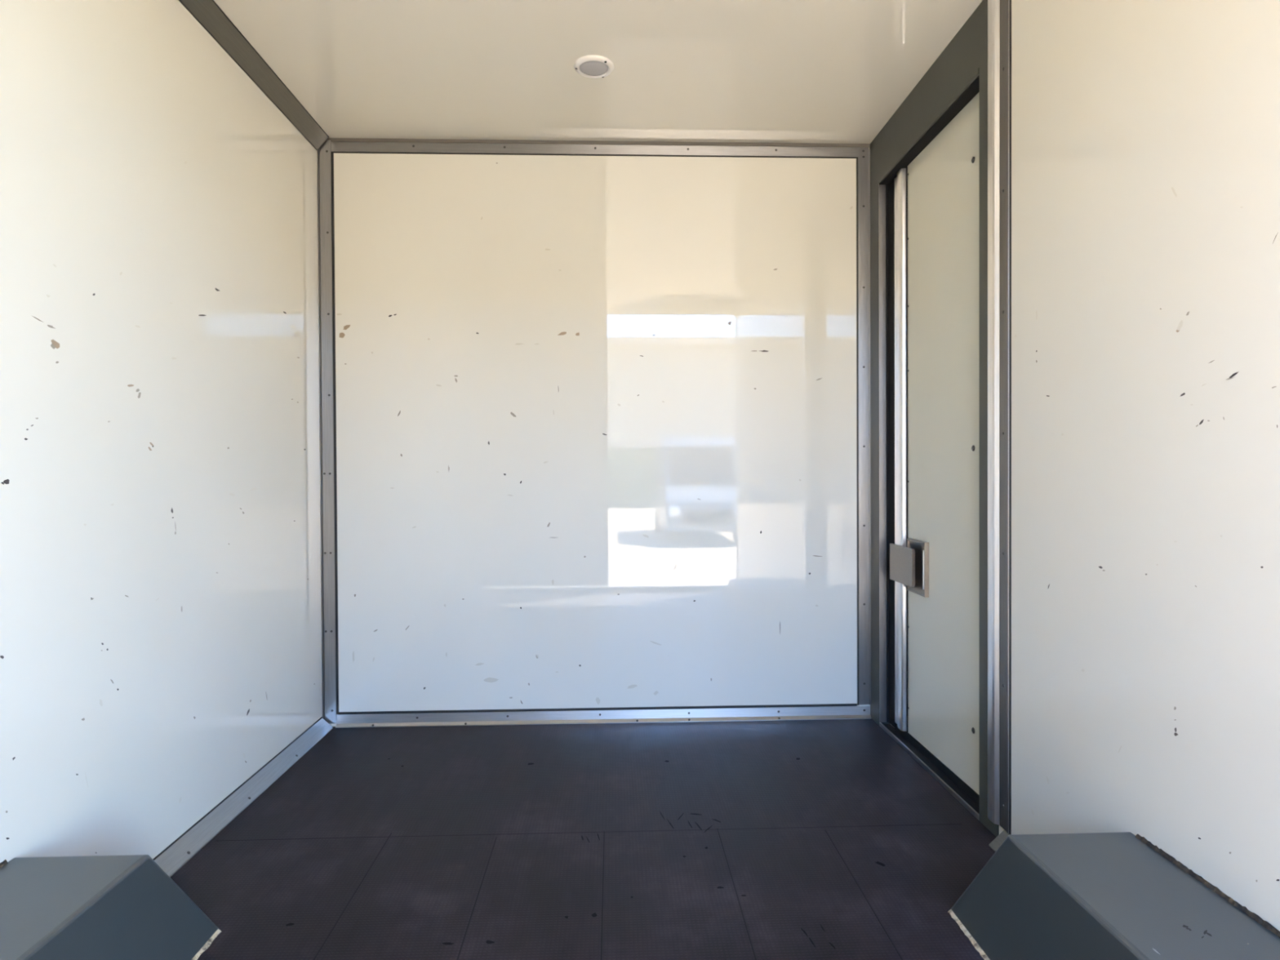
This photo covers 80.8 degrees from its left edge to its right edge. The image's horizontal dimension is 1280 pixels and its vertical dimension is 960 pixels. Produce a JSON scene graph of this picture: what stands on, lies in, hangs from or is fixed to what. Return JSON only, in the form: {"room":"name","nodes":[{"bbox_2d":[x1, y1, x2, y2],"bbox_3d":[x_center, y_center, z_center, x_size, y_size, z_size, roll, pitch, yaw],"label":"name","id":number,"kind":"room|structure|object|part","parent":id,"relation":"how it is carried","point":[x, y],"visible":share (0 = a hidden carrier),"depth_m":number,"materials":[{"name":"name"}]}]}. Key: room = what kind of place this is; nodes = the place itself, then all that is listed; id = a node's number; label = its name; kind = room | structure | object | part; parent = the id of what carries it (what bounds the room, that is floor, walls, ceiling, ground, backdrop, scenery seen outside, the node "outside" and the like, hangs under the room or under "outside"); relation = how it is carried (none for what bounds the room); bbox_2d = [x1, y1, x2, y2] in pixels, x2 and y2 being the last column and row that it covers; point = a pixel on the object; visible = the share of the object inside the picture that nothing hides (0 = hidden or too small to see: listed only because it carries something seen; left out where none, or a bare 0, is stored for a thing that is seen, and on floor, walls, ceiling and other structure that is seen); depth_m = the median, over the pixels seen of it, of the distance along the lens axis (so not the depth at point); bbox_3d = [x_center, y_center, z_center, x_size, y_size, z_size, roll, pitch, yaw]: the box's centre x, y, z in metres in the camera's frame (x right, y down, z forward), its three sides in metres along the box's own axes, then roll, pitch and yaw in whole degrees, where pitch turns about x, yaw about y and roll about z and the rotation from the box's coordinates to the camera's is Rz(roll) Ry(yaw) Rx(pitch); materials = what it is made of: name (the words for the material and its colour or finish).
{"room":"cargo space","nodes":[
{"label":"cargo space","id":0,"kind":"room"},
{"bbox_2d":[0,0,322,862],"bbox_3d":[-1.152,-0.154,1.264,0.060,2.168,3.014,0,1,-2],"label":"wall","id":1,"kind":"structure","parent":0,"point":[161,616],"depth_m":1.73,"materials":[{"name":"white laminate"}]},
{"bbox_2d":[152,716,333,877],"bbox_3d":[-1.129,0.899,2.155,0.041,0.042,1.225,0,1,-2],"label":"trim","id":2,"kind":"structure","parent":1,"relation":"attached to","point":[171,859],"depth_m":2.09,"materials":[{"name":"metal"}]},
{"bbox_2d":[178,0,328,150],"bbox_3d":[-1.105,-1.213,1.248,0.046,0.049,3.001,0,1,-2],"label":"trim","id":3,"kind":"structure","parent":1,"relation":"attached to","point":[207,13],"depth_m":2.22,"materials":[{"name":"metal"}]},
{"bbox_2d":[170,718,996,959],"bbox_3d":[-0.059,0.949,1.346,2.240,0.051,3.074,0,1,-2],"label":"floor","id":4,"kind":"structure","parent":0,"point":[823,839],"depth_m":1.87,"materials":[{"name":"black"}]},
{"bbox_2d":[0,854,221,959],"bbox_3d":[-0.976,0.800,1.095,0.269,0.261,0.902,0,1,-2],"label":"box","id":5,"kind":"object","parent":4,"relation":"on","point":[122,907],"visible":1,"depth_m":1.27,"materials":[{"name":"grey paint"}]},
{"bbox_2d":[947,831,1279,959],"bbox_3d":[0.802,0.791,1.160,0.269,0.261,0.902,0,1,-2],"label":"box","id":6,"kind":"object","parent":4,"relation":"on","point":[1117,895],"visible":1,"depth_m":1.25,"materials":[{"name":"grey paint"}]},
{"bbox_2d":[213,0,982,143],"bbox_3d":[-0.070,-1.269,1.322,2.240,0.050,3.074,0,1,-2],"label":"ceiling","id":7,"kind":"structure","parent":0,"point":[746,71],"depth_m":2.26,"materials":[{"name":"laminate"}]},
{"bbox_2d":[573,54,613,78],"bbox_3d":[-0.140,-1.247,2.276,0.121,0.014,0.121,0,1,-2],"label":"recessed light","id":8,"kind":"object","parent":7,"relation":"in","point":[592,66],"visible":1,"depth_m":2.26,"materials":[{"name":"white plastic"}]},
{"bbox_2d":[328,147,870,726],"bbox_3d":[-0.119,-0.176,2.840,2.240,2.168,0.060,0,1,-2],"label":"wall","id":9,"kind":"structure","parent":0,"point":[596,440],"depth_m":2.81,"materials":[{"name":"white laminate"}]},
{"bbox_2d":[316,138,338,723],"bbox_3d":[-1.149,-0.176,2.766,0.056,2.155,0.012,0,1,-2],"label":"trim","id":10,"kind":"structure","parent":9,"relation":"attached to","point":[325,157],"depth_m":2.77,"materials":[{"name":"metal"}]},
{"bbox_2d":[327,137,870,158],"bbox_3d":[-0.140,-1.233,2.795,2.014,0.053,0.006,0,1,-2],"label":"trim","id":11,"kind":"structure","parent":9,"relation":"attached to","point":[339,145],"depth_m":2.79,"materials":[{"name":"metal"}]},
{"bbox_2d":[335,703,871,728],"bbox_3d":[-0.124,0.881,2.813,1.999,0.054,0.016,0,1,-2],"label":"trim","id":12,"kind":"structure","parent":9,"relation":"attached to","point":[826,711],"depth_m":2.81,"materials":[{"name":"metal"}]},
{"bbox_2d":[856,149,871,705],"bbox_3d":[0.846,-0.195,2.842,0.051,2.100,0.006,0,1,-2],"label":"trim","id":13,"kind":"structure","parent":9,"relation":"attached to","point":[863,160],"depth_m":2.84,"materials":[{"name":"metal"}]},
{"bbox_2d":[999,0,1279,931],"bbox_3d":[0.991,-0.165,1.342,0.130,2.168,3.014,0,1,-2],"label":"wall","id":14,"kind":"structure","parent":0,"point":[1145,134],"depth_m":1.37,"materials":[{"name":"white laminate"}]},
{"bbox_2d":[869,0,999,836],"bbox_3d":[0.942,-0.176,2.373,0.112,2.168,0.950,0,1,-2],"label":"door","id":15,"kind":"structure","parent":14,"relation":"in","point":[929,161],"depth_m":2.34,"materials":[{"name":"grey paint"}]},
{"bbox_3d":[0.902,0.291,2.584,0.014,0.127,0.198,0,1,-2],"label":"latch plate","id":16,"kind":"part","parent":15,"relation":"part of","materials":[{"name":"silver metal"}]},
{"bbox_3d":[0.920,0.288,2.488,0.014,0.176,0.144,0,1,-2],"label":"handle","id":17,"kind":"part","parent":15,"relation":"part of","materials":[{"name":"silver metal"}]},
{"bbox_3d":[0.920,0.291,2.431,0.012,0.127,0.007,0,1,-2],"label":"pull rod","id":18,"kind":"part","parent":15,"relation":"part of","materials":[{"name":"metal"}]},
{"bbox_3d":[0.946,-0.088,2.378,0.035,1.980,0.754,0,1,-2],"label":"panel","id":19,"kind":"part","parent":15,"relation":"part of","materials":[{"name":"laminate"}]},
{"bbox_2d":[987,0,1011,835],"bbox_3d":[0.900,-0.191,1.886,0.013,2.128,0.098,0,1,-2],"label":"trim","id":20,"kind":"structure","parent":14,"relation":"attached to","point":[999,11],"depth_m":1.89,"materials":[{"name":"metal"}]}
]}

